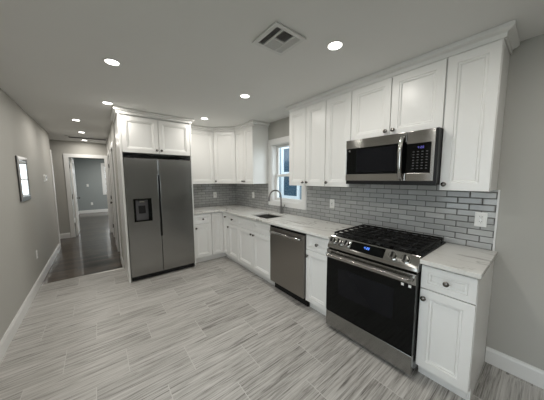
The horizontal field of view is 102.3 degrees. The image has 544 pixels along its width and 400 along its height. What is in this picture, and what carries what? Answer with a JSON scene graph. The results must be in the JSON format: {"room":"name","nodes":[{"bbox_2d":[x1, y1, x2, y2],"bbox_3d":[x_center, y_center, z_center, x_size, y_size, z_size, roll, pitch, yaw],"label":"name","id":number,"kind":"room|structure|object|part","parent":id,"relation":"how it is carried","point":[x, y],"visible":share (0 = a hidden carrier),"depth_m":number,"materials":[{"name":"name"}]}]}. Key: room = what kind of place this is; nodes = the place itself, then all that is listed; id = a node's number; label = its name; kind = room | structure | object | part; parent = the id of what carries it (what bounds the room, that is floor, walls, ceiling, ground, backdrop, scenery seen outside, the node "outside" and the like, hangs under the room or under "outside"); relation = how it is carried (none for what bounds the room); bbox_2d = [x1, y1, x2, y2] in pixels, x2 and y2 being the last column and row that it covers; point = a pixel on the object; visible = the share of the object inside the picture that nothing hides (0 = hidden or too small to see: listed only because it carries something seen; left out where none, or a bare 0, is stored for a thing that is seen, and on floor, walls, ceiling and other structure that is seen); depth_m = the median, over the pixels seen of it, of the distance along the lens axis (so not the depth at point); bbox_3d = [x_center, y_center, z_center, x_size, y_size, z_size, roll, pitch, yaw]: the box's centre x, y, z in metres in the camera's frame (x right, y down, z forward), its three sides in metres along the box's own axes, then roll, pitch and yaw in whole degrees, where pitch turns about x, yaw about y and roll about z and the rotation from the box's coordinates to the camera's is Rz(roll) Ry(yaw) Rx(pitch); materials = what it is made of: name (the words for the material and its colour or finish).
{"room":"kitchen","nodes":[
{"label":"kitchen","id":0,"kind":"room"},
{"bbox_2d":[0,88,78,340],"bbox_3d":[-3.499,-0.030,3.191,0.118,2.416,15.500,-5,7,-38],"label":"wall","id":1,"kind":"structure","parent":0,"point":[28,226],"depth_m":2.60,"materials":[{"name":"beige paint"}]},
{"bbox_2d":[15,155,30,201],"bbox_3d":[-3.081,-0.264,2.720,0.020,0.540,0.460,-5,7,-38],"label":"wall mirror","id":2,"kind":"object","parent":1,"relation":"attached to","point":[21,162],"visible":1,"depth_m":2.66,"materials":[{"name":"grey mirror"}]},
{"bbox_3d":[-3.078,-0.264,2.723,0.004,0.428,0.348,-5,7,-38],"label":"glass","id":3,"kind":"part","parent":2,"relation":"part of","materials":[{"name":"mirror"}]},
{"bbox_2d":[0,243,59,362],"bbox_3d":[-1.574,1.329,0.972,0.014,0.129,9.442,-5,7,-38],"label":"baseboard","id":4,"kind":"structure","parent":1,"relation":"attached to","point":[6,340],"depth_m":2.35,"materials":[{"name":"white paint"}]},
{"bbox_2d":[49,150,60,248],"bbox_3d":[-4.537,0.005,4.590,0.018,2.079,0.077,-5,7,-38],"label":"trim","id":5,"kind":"structure","parent":1,"relation":"attached to","point":[49,150],"depth_m":4.57,"materials":[{"name":"white paint"}]},
{"bbox_2d":[49,140,112,236],"bbox_3d":[-5.244,-0.243,5.425,2.400,2.416,0.100,-5,7,-38],"label":"wall","id":6,"kind":"structure","parent":0,"point":[57,147],"depth_m":5.43,"materials":[{"name":"beige paint"}]},
{"bbox_2d":[60,233,70,238],"bbox_3d":[-5.623,0.933,5.161,1.288,0.129,0.014,-5,7,-38],"label":"baseboard","id":7,"kind":"structure","parent":6,"relation":"attached to","point":[63,235],"depth_m":5.49,"materials":[{"name":"white paint"}]},
{"bbox_2d":[69,158,79,234],"bbox_3d":[-5.311,-0.092,5.907,0.171,1.998,0.718,-5,7,-38],"label":"door","id":8,"kind":"structure","parent":6,"relation":"in","point":[74,195],"depth_m":5.71,"materials":[{"name":"white paint"}]},
{"bbox_2d":[63,153,112,237],"bbox_3d":[-4.775,-0.120,5.735,0.866,2.104,0.018,-5,7,-38],"label":"trim","id":9,"kind":"structure","parent":6,"relation":"attached to","point":[65,156],"depth_m":5.56,"materials":[{"name":"white paint"}]},
{"bbox_2d":[74,158,107,213],"bbox_3d":[-7.348,-0.695,10.088,2.670,2.416,0.140,-5,7,-38],"label":"wall","id":10,"kind":"structure","parent":0,"point":[87,170],"depth_m":9.53,"materials":[{"name":"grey paint"}]},
{"bbox_2d":[79,209,107,213],"bbox_3d":[-7.296,0.448,10.141,2.430,0.129,0.014,-5,7,-38],"label":"baseboard","id":11,"kind":"structure","parent":10,"relation":"attached to","point":[97,210],"depth_m":9.67,"materials":[{"name":"white paint"}]},
{"bbox_2d":[101,163,106,194],"bbox_3d":[-7.210,-0.975,10.151,1.070,1.410,0.143,-5,7,-38],"label":"window","id":12,"kind":"structure","parent":10,"relation":"in","point":[102,164],"depth_m":9.83,"materials":[{"name":"white paint"}]},
{"bbox_2d":[106,121,124,267],"bbox_3d":[-3.410,-0.188,4.787,0.100,2.416,3.184,-5,7,-38],"label":"wall","id":13,"kind":"structure","parent":0,"point":[111,136],"depth_m":3.76,"materials":[{"name":"beige paint"}]},
{"bbox_2d":[107,149,116,239],"bbox_3d":[-3.782,-0.074,5.174,0.018,2.114,0.920,-5,7,-38],"label":"trim","id":14,"kind":"structure","parent":13,"relation":"attached to","point":[108,153],"depth_m":4.88,"materials":[{"name":"white paint"}]},
{"bbox_2d":[110,140,121,263],"bbox_3d":[-2.908,0.031,4.079,0.018,2.114,0.870,-5,7,-38],"label":"trim","id":15,"kind":"structure","parent":13,"relation":"attached to","point":[112,142],"depth_m":3.82,"materials":[{"name":"white paint"}]},
{"bbox_2d":[123,156,178,159],"bbox_3d":[-1.624,-0.141,4.238,2.012,2.416,0.100,-5,7,-38],"label":"wall","id":16,"kind":"structure","parent":0,"point":[123,156],"depth_m":3.80,"materials":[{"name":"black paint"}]},
{"bbox_2d":[110,106,193,123],"bbox_3d":[-1.860,-1.237,3.422,1.046,0.070,0.705,-5,7,-38],"label":"crown molding","id":17,"kind":"structure","parent":16,"relation":"attached to","point":[115,109],"depth_m":3.11,"materials":[{"name":"white paint"}]},
{"bbox_2d":[191,129,214,183],"bbox_3d":[-1.396,-0.788,4.083,0.523,0.967,0.324,-5,7,-38],"label":"upper cabinet","id":18,"kind":"object","parent":16,"relation":"attached to","point":[201,141],"visible":0.56,"depth_m":4.00,"materials":[{"name":"white paint"}]},
{"bbox_2d":[193,184,235,207],"bbox_3d":[-1.254,-0.106,4.467,1.136,0.470,0.008,-5,7,-38],"label":"tiled wall","id":19,"kind":"structure","parent":16,"relation":"attached to","point":[202,193],"depth_m":4.50,"materials":[{"name":"grey tile"}]},
{"bbox_2d":[0,0,543,143],"bbox_3d":[-2.761,-1.329,3.720,4.520,0.060,15.600,-5,7,-38],"label":"ceiling","id":20,"kind":"structure","parent":0,"point":[192,59],"depth_m":1.59,"materials":[{"name":"paint"}]},
{"bbox_2d":[65,135,107,140],"bbox_3d":[-4.235,-1.415,5.025,0.735,0.011,0.280,-5,7,-38],"label":"ceiling vent","id":21,"kind":"object","parent":20,"relation":"in","point":[66,136],"visible":0.94,"depth_m":5.02,"materials":[{"name":"white metal"}]},
{"bbox_2d":[101,101,113,104],"bbox_3d":[-2.040,-1.200,2.717,0.132,0.004,0.132,-5,7,-38],"label":"recessed light","id":22,"kind":"object","parent":20,"relation":"in","point":[103,102],"visible":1,"depth_m":2.72,"materials":[{"name":"white paint"}]},
{"bbox_2d":[102,58,121,65],"bbox_3d":[-1.289,-1.110,1.766,0.132,0.004,0.132,-5,7,-38],"label":"recessed light","id":23,"kind":"object","parent":20,"relation":"in","point":[110,61],"visible":1,"depth_m":1.76,"materials":[{"name":"white paint"}]},
{"bbox_2d":[239,94,250,97],"bbox_3d":[-0.308,-1.187,2.506,0.132,0.004,0.132,-5,7,-38],"label":"recessed light","id":24,"kind":"object","parent":20,"relation":"in","point":[241,95],"visible":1,"depth_m":2.51,"materials":[{"name":"white paint"}]},
{"bbox_2d":[253,21,305,55],"bbox_3d":[0.047,-1.083,1.486,0.260,0.013,0.257,-5,7,-38],"label":"ceiling vent","id":25,"kind":"object","parent":20,"relation":"in","point":[278,38],"visible":1,"depth_m":1.47,"materials":[{"name":"white metal"}]},
{"bbox_2d":[326,40,344,50],"bbox_3d":[0.448,-1.097,1.559,0.132,0.004,0.132,-5,7,-38],"label":"recessed light","id":26,"kind":"object","parent":20,"relation":"in","point":[334,45],"visible":1,"depth_m":1.55,"materials":[{"name":"white paint"}]},
{"bbox_2d":[0,212,543,399],"bbox_3d":[-2.743,1.132,3.937,4.500,0.050,15.550,-5,7,-38],"label":"floor","id":27,"kind":"structure","parent":0,"point":[214,329],"depth_m":1.94,"materials":[{"name":"grey tile"}]},
{"bbox_2d":[42,267,122,284],"bbox_3d":[-2.857,1.161,3.373,0.956,0.004,0.032,-5,7,-38],"label":"threshold","id":28,"kind":"object","parent":27,"relation":"on","point":[122,267],"visible":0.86,"depth_m":3.33,"materials":[{"name":"metal"}]},
{"bbox_2d":[114,113,195,282],"bbox_3d":[-1.860,-0.039,3.548,0.957,2.349,0.692,-5,7,-38],"label":"refrigerator surround","id":29,"kind":"object","parent":27,"relation":"on","point":[135,136],"visible":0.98,"depth_m":3.19,"materials":[{"name":"white paint"}]},
{"bbox_3d":[-2.234,-0.011,3.271,0.026,2.349,0.664,-5,7,-38],"label":"panel","id":30,"kind":"part","parent":29,"relation":"part of","materials":[{"name":"white paint"}]},
{"bbox_3d":[-1.851,-0.909,3.083,0.448,0.487,0.019,-5,7,-38],"label":"door","id":31,"kind":"part","parent":29,"relation":"part of","materials":[{"name":"white paint"}]},
{"bbox_3d":[-1.495,-0.938,3.364,0.448,0.487,0.019,-5,7,-38],"label":"door","id":32,"kind":"part","parent":29,"relation":"part of","materials":[{"name":"white paint"}]},
{"bbox_3d":[-1.502,-0.071,3.849,0.020,2.349,0.664,-5,7,-38],"label":"panel","id":33,"kind":"part","parent":29,"relation":"part of","materials":[{"name":"white paint"}]},
{"bbox_2d":[123,156,194,280],"bbox_3d":[-1.849,0.243,3.568,0.899,1.783,0.671,-5,7,-38],"label":"refrigerator","id":34,"kind":"object","parent":27,"relation":"on","point":[158,192],"visible":1,"depth_m":3.27,"materials":[{"name":"grey metal"}]},
{"bbox_3d":[-1.852,0.253,3.182,0.415,1.692,0.060,-5,7,-38],"label":"door","id":35,"kind":"part","parent":34,"relation":"part of","materials":[{"name":"silver metal"}]},
{"bbox_3d":[-1.498,0.224,3.462,0.478,1.692,0.060,-5,7,-38],"label":"door","id":36,"kind":"part","parent":34,"relation":"part of","materials":[{"name":"silver metal"}]},
{"bbox_2d":[194,213,211,262],"bbox_3d":[-1.370,0.648,4.030,0.313,0.882,0.636,-5,7,-38],"label":"base cabinet","id":37,"kind":"object","parent":27,"relation":"on","point":[203,232],"visible":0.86,"depth_m":3.82,"materials":[{"name":"white paint"}]},
{"bbox_3d":[-1.200,0.326,3.782,0.306,0.160,0.019,-5,7,-38],"label":"drawer","id":38,"kind":"part","parent":37,"relation":"part of","materials":[{"name":"white paint"}]},
{"bbox_3d":[-1.199,0.705,3.819,0.306,0.586,0.019,-5,7,-38],"label":"door","id":39,"kind":"part","parent":37,"relation":"part of","materials":[{"name":"white paint"}]},
{"bbox_2d":[211,212,232,259],"bbox_3d":[-0.873,0.618,4.315,0.817,0.882,0.806,-5,7,-38],"label":"base cabinet","id":40,"kind":"object","parent":27,"relation":"on","point":[219,220],"visible":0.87,"depth_m":3.98,"materials":[{"name":"white paint"}]},
{"bbox_3d":[-0.990,0.605,3.976,0.208,0.754,0.019,-5,7,-38],"label":"door","id":41,"kind":"part","parent":40,"relation":"part of","materials":[{"name":"white paint"}]},
{"bbox_3d":[-0.831,0.605,3.962,0.019,0.754,0.196,-5,7,-38],"label":"door","id":42,"kind":"part","parent":40,"relation":"part of","materials":[{"name":"white paint"}]},
{"bbox_2d":[194,204,361,239],"bbox_3d":[-0.322,0.254,3.330,1.143,0.030,2.992,-5,7,-38],"label":"countertop","id":43,"kind":"structure","parent":40,"relation":"on","point":[324,229],"depth_m":2.94,"materials":[{"name":"white stone"}]},
{"bbox_2d":[257,214,279,218],"bbox_3d":[-0.065,0.361,3.377,0.406,0.194,0.496,-5,7,-38],"label":"sink","id":44,"kind":"object","parent":43,"relation":"in","point":[267,216],"visible":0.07,"depth_m":3.61,"materials":[{"name":"silver metal"}]},
{"bbox_2d":[268,190,284,213],"bbox_3d":[0.066,0.028,3.487,0.274,0.385,0.106,-1,6,-4],"label":"faucet","id":45,"kind":"object","parent":43,"relation":"on","point":[281,208],"visible":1,"depth_m":3.50,"materials":[{"name":"metal"}]},
{"bbox_3d":[0.054,-0.037,3.478,0.219,0.255,0.024,-2,6,-21],"label":"spout","id":46,"kind":"part","parent":45,"relation":"part of","materials":[{"name":"metal"}]},
{"bbox_2d":[227,214,242,265],"bbox_3d":[-0.444,0.655,3.923,0.636,0.882,0.341,-5,7,-38],"label":"base cabinet","id":47,"kind":"object","parent":27,"relation":"on","point":[232,226],"visible":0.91,"depth_m":3.75,"materials":[{"name":"white paint"}]},
{"bbox_3d":[-0.661,0.330,3.719,0.019,0.160,0.334,-5,7,-38],"label":"drawer","id":48,"kind":"part","parent":47,"relation":"part of","materials":[{"name":"white paint"}]},
{"bbox_3d":[-0.660,0.709,3.756,0.019,0.586,0.334,-5,7,-38],"label":"door","id":49,"kind":"part","parent":47,"relation":"part of","materials":[{"name":"white paint"}]},
{"bbox_2d":[238,216,274,284],"bbox_3d":[-0.061,0.701,3.442,0.636,0.882,0.887,-5,7,-38],"label":"base cabinet","id":50,"kind":"object","parent":27,"relation":"on","point":[253,235],"visible":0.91,"depth_m":3.23,"materials":[{"name":"white paint"}]},
{"bbox_3d":[-0.416,0.359,3.411,0.019,0.160,0.436,-5,7,-38],"label":"drawer","id":51,"kind":"part","parent":50,"relation":"part of","materials":[{"name":"white paint"}]},
{"bbox_3d":[-0.414,0.739,3.448,0.019,0.586,0.436,-5,7,-38],"label":"door","id":52,"kind":"part","parent":50,"relation":"part of","materials":[{"name":"white paint"}]},
{"bbox_3d":[-0.138,0.772,3.102,0.019,0.586,0.436,-5,7,-38],"label":"door","id":53,"kind":"part","parent":50,"relation":"part of","materials":[{"name":"white paint"}]},
{"bbox_3d":[-0.140,0.393,3.064,0.019,0.160,0.436,-5,7,-38],"label":"drawer","id":54,"kind":"part","parent":50,"relation":"part of","materials":[{"name":"white paint"}]},
{"bbox_2d":[270,225,308,306],"bbox_3d":[0.381,0.763,2.836,0.662,0.868,0.604,-5,7,-38],"label":"dishwasher","id":55,"kind":"object","parent":27,"relation":"on","point":[287,246],"visible":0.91,"depth_m":2.61,"materials":[{"name":"grey metal"}]},
{"bbox_3d":[0.141,0.419,2.612,0.052,0.029,0.543,-5,7,-38],"label":"handle","id":56,"kind":"part","parent":55,"relation":"part of","materials":[{"name":"silver metal"}]},
{"bbox_2d":[305,234,329,315],"bbox_3d":[0.699,0.791,2.489,0.636,0.882,0.326,-5,7,-38],"label":"base cabinet","id":57,"kind":"object","parent":27,"relation":"on","point":[316,247],"visible":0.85,"depth_m":2.33,"materials":[{"name":"white paint"}]},
{"bbox_3d":[0.483,0.846,2.322,0.019,0.586,0.319,-5,7,-38],"label":"door","id":58,"kind":"part","parent":57,"relation":"part of","materials":[{"name":"white paint"}]},
{"bbox_3d":[0.482,0.467,2.285,0.019,0.160,0.319,-5,7,-38],"label":"drawer","id":59,"kind":"part","parent":57,"relation":"part of","materials":[{"name":"white paint"}]},
{"bbox_2d":[326,224,445,375],"bbox_3d":[1.001,0.797,2.028,0.730,0.959,0.758,-5,7,-38],"label":"range","id":60,"kind":"object","parent":27,"relation":"on","point":[373,286],"visible":0.98,"depth_m":1.78,"materials":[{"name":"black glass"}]},
{"bbox_3d":[0.623,0.387,2.019,0.060,0.064,0.062,-5,7,-38],"label":"knob","id":61,"kind":"part","parent":60,"relation":"part of","materials":[{"name":"silver metal"}]},
{"bbox_3d":[0.669,0.392,1.961,0.060,0.064,0.062,-5,7,-38],"label":"knob","id":62,"kind":"part","parent":60,"relation":"part of","materials":[{"name":"silver metal"}]},
{"bbox_3d":[0.787,1.179,1.893,0.039,0.150,0.756,-5,7,-38],"label":"drawer","id":63,"kind":"part","parent":60,"relation":"part of","materials":[{"name":"silver metal"}]},
{"bbox_3d":[0.737,0.533,1.792,0.059,0.031,0.731,-5,7,-38],"label":"handle","id":64,"kind":"part","parent":60,"relation":"part of","materials":[{"name":"silver metal"}]},
{"bbox_3d":[0.766,0.833,1.843,0.003,0.529,0.750,-5,7,-38],"label":"door glass","id":65,"kind":"part","parent":60,"relation":"part of","materials":[{"name":"black glass"}]},
{"bbox_3d":[0.784,0.794,1.854,0.043,0.610,0.756,-5,7,-38],"label":"oven door","id":66,"kind":"part","parent":60,"relation":"part of","materials":[{"name":"black glass"}]},
{"bbox_3d":[0.797,0.428,1.830,0.072,0.112,0.758,-5,7,-38],"label":"control panel","id":67,"kind":"part","parent":60,"relation":"part of","materials":[{"name":"silver metal"}]},
{"bbox_2d":[334,228,445,257],"bbox_3d":[1.055,0.367,2.029,0.585,0.028,0.758,-5,7,-38],"label":"cooktop","id":68,"kind":"object","parent":60,"relation":"in","point":[433,247],"depth_m":1.83,"materials":[{"name":"black metal"}]},
{"bbox_3d":[0.912,0.421,1.655,0.060,0.064,0.062,-5,7,-38],"label":"knob","id":69,"kind":"part","parent":60,"relation":"part of","materials":[{"name":"silver metal"}]},
{"bbox_3d":[0.967,0.428,1.587,0.060,0.064,0.062,-5,7,-38],"label":"knob","id":70,"kind":"part","parent":60,"relation":"part of","materials":[{"name":"silver metal"}]},
{"bbox_2d":[416,261,493,399],"bbox_3d":[1.371,0.872,1.647,0.636,0.882,0.299,-5,7,-38],"label":"base cabinet","id":71,"kind":"object","parent":27,"relation":"on","point":[453,317],"visible":0.95,"depth_m":1.47,"materials":[{"name":"white paint"}]},
{"bbox_3d":[1.155,0.926,1.480,0.019,0.586,0.292,-5,7,-38],"label":"door","id":72,"kind":"part","parent":71,"relation":"part of","materials":[{"name":"white paint"}]},
{"bbox_3d":[1.154,0.547,1.442,0.019,0.160,0.292,-5,7,-38],"label":"drawer","id":73,"kind":"part","parent":71,"relation":"part of","materials":[{"name":"white paint"}]},
{"bbox_2d":[420,243,497,278],"bbox_3d":[1.376,0.417,1.599,0.647,0.030,0.314,-5,7,-38],"label":"countertop","id":74,"kind":"structure","parent":71,"relation":"on","point":[474,262],"depth_m":1.51,"materials":[{"name":"white stone"}]},
{"bbox_3d":[1.502,1.266,1.608,0.518,0.104,0.018,-5,7,-38],"label":"panel","id":75,"kind":"part","parent":71,"relation":"part of","materials":[{"name":"white paint"}]},
{"bbox_2d":[268,34,543,369],"bbox_3d":[1.506,0.063,2.035,0.140,2.416,7.458,-5,7,-38],"label":"wall","id":76,"kind":"structure","parent":0,"point":[515,329],"depth_m":1.57,"materials":[{"name":"beige paint"}]},
{"bbox_2d":[213,131,235,183],"bbox_3d":[-0.862,-0.814,4.318,0.627,0.967,0.619,-5,7,-38],"label":"upper cabinet","id":77,"kind":"object","parent":76,"relation":"attached to","point":[223,142],"visible":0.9,"depth_m":4.10,"materials":[{"name":"white paint"}]},
{"bbox_2d":[191,120,269,131],"bbox_3d":[-0.747,-1.283,3.840,1.434,0.070,0.456,1,6,12],"label":"crown molding","id":78,"kind":"structure","parent":76,"relation":"attached to","point":[252,122],"depth_m":3.89,"materials":[{"name":"white paint"}]},
{"bbox_2d":[235,125,267,183],"bbox_3d":[-0.383,-0.778,3.934,0.357,0.967,0.583,-5,7,-38],"label":"upper cabinet","id":79,"kind":"object","parent":76,"relation":"attached to","point":[251,142],"visible":1,"depth_m":3.76,"materials":[{"name":"white paint"}]},
{"bbox_3d":[-0.580,-0.774,3.964,0.019,0.955,0.284,-5,7,-38],"label":"door","id":80,"kind":"part","parent":79,"relation":"part of","materials":[{"name":"white paint"}]},
{"bbox_3d":[-0.399,-0.752,3.737,0.019,0.955,0.284,-5,7,-38],"label":"door","id":81,"kind":"part","parent":79,"relation":"part of","materials":[{"name":"white paint"}]},
{"bbox_2d":[268,136,306,209],"bbox_3d":[0.275,-0.445,3.526,0.156,1.115,0.900,-5,7,-38],"label":"window","id":82,"kind":"structure","parent":76,"relation":"in","point":[274,145],"depth_m":3.74,"materials":[{"name":"white paint"}]},
{"bbox_3d":[0.309,-0.642,3.534,0.030,0.526,0.692,-5,7,-38],"label":"sash","id":83,"kind":"part","parent":82,"relation":"part of","materials":[{"name":"white paint"}]},
{"bbox_3d":[0.283,-0.196,3.556,0.030,0.446,0.692,-5,7,-38],"label":"sash","id":84,"kind":"part","parent":82,"relation":"part of","materials":[{"name":"white paint"}]},
{"bbox_2d":[289,100,326,185],"bbox_3d":[0.522,-0.668,2.786,0.340,0.967,0.598,-5,7,-38],"label":"upper cabinet","id":85,"kind":"object","parent":76,"relation":"attached to","point":[307,125],"visible":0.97,"depth_m":2.67,"materials":[{"name":"white paint"}]},
{"bbox_3d":[0.329,-0.665,2.825,0.019,0.955,0.292,-5,7,-38],"label":"door","id":86,"kind":"part","parent":85,"relation":"part of","materials":[{"name":"white paint"}]},
{"bbox_3d":[0.515,-0.643,2.591,0.019,0.955,0.292,-5,7,-38],"label":"door","id":87,"kind":"part","parent":85,"relation":"part of","materials":[{"name":"white paint"}]},
{"bbox_2d":[324,91,364,186],"bbox_3d":[0.813,-0.635,2.435,0.357,0.967,0.313,-5,7,-38],"label":"upper cabinet","id":88,"kind":"object","parent":76,"relation":"attached to","point":[338,108],"visible":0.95,"depth_m":2.36,"materials":[{"name":"white paint"}]},
{"bbox_3d":[0.706,-0.620,2.351,0.019,0.955,0.306,-5,7,-38],"label":"door","id":89,"kind":"part","parent":88,"relation":"part of","materials":[{"name":"white paint"}]},
{"bbox_2d":[235,184,497,250],"bbox_3d":[0.449,-0.007,3.247,0.008,0.498,4.042,-5,7,-38],"label":"tiled wall","id":90,"kind":"structure","parent":76,"relation":"attached to","point":[449,215],"depth_m":2.17,"materials":[{"name":"grey tile"}]},
{"bbox_2d":[330,199,334,207],"bbox_3d":[0.774,0.049,2.826,0.009,0.115,0.072,-5,7,-38],"label":"electrical outlet","id":91,"kind":"object","parent":90,"relation":"attached to","point":[332,201],"visible":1,"depth_m":2.82,"materials":[{"name":"white plastic"}]},
{"bbox_2d":[474,212,487,226],"bbox_3d":[1.649,0.155,1.730,0.008,0.115,0.072,-5,7,-38],"label":"electrical outlet","id":92,"kind":"object","parent":90,"relation":"attached to","point":[480,217],"visible":1,"depth_m":1.73,"materials":[{"name":"white plastic"}]},
{"bbox_2d":[351,57,448,139],"bbox_3d":[1.147,-0.824,1.992,0.357,0.507,0.761,-5,7,-38],"label":"upper cabinet","id":93,"kind":"object","parent":76,"relation":"attached to","point":[413,100],"visible":0.91,"depth_m":1.84,"materials":[{"name":"white paint"}]},
{"bbox_3d":[0.922,-0.823,2.057,0.019,0.495,0.373,-5,7,-38],"label":"door","id":94,"kind":"part","parent":93,"relation":"part of","materials":[{"name":"white paint"}]},
{"bbox_2d":[345,127,443,185],"bbox_3d":[1.106,-0.356,2.002,0.452,0.424,0.760,-5,7,-38],"label":"microwave","id":95,"kind":"object","parent":93,"relation":"attached to","point":[413,157],"visible":1,"depth_m":1.81,"materials":[{"name":"silver metal"}]},
{"bbox_3d":[0.921,-0.370,1.989,0.032,0.389,0.546,-5,7,-38],"label":"door","id":96,"kind":"part","parent":95,"relation":"part of","materials":[{"name":"silver metal"}]},
{"bbox_3d":[0.924,-0.361,1.987,0.029,0.245,0.538,-5,7,-38],"label":"door glass","id":97,"kind":"part","parent":95,"relation":"part of","materials":[{"name":"black glass"}]},
{"bbox_3d":[1.041,-0.341,1.774,0.066,0.371,0.034,-5,7,-38],"label":"handle","id":98,"kind":"part","parent":95,"relation":"part of","materials":[{"name":"silver metal"}]},
{"bbox_3d":[1.152,-0.343,1.699,0.032,0.389,0.192,-5,7,-38],"label":"control panel","id":99,"kind":"part","parent":95,"relation":"part of","materials":[{"name":"silver metal"}]},
{"bbox_3d":[1.218,-0.327,1.618,0.032,0.405,0.018,-5,7,-38],"label":"trim","id":100,"kind":"part","parent":95,"relation":"part of","materials":[{"name":"black plastic"}]},
{"bbox_3d":[1.159,-0.795,1.761,0.019,0.495,0.373,-5,7,-38],"label":"door","id":101,"kind":"part","parent":93,"relation":"part of","materials":[{"name":"white paint"}]},
{"bbox_2d":[286,19,519,112],"bbox_3d":[0.951,-1.130,2.214,0.348,0.070,2.046,-5,7,-38],"label":"crown molding","id":102,"kind":"structure","parent":76,"relation":"attached to","point":[509,31],"depth_m":1.65,"materials":[{"name":"white paint"}]},
{"bbox_2d":[439,38,509,191],"bbox_3d":[1.472,-0.556,1.608,0.357,0.967,0.279,-5,7,-38],"label":"upper cabinet","id":103,"kind":"object","parent":76,"relation":"attached to","point":[477,77],"visible":1,"depth_m":1.51,"materials":[{"name":"white paint"}]},
{"bbox_2d":[492,190,499,250],"bbox_3d":[1.708,0.158,1.668,0.010,0.470,0.010,-5,7,-38],"label":"trim","id":104,"kind":"structure","parent":76,"relation":"attached to","point":[498,198],"depth_m":1.66,"materials":[{"name":"white paint"}]},
{"bbox_2d":[485,346,543,388],"bbox_3d":[2.744,1.360,0.478,0.014,0.129,3.298,-5,7,-38],"label":"baseboard","id":105,"kind":"structure","parent":76,"relation":"attached to","point":[527,372],"depth_m":1.63,"materials":[{"name":"white paint"}]},
{"label":"outside","id":106,"kind":"structure","parent":0,"visible":0},
{"bbox_3d":[-1.383,1.612,5.741,28.000,0.130,38.000,-5,7,-38],"label":"ground","id":107,"kind":"structure","parent":106,"visible":0},
{"bbox_2d":[279,146,301,199],"bbox_3d":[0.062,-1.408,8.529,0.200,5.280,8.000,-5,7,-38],"label":"neighboring house","id":108,"kind":"structure","parent":107,"relation":"on","point":[287,191],"depth_m":7.87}
]}

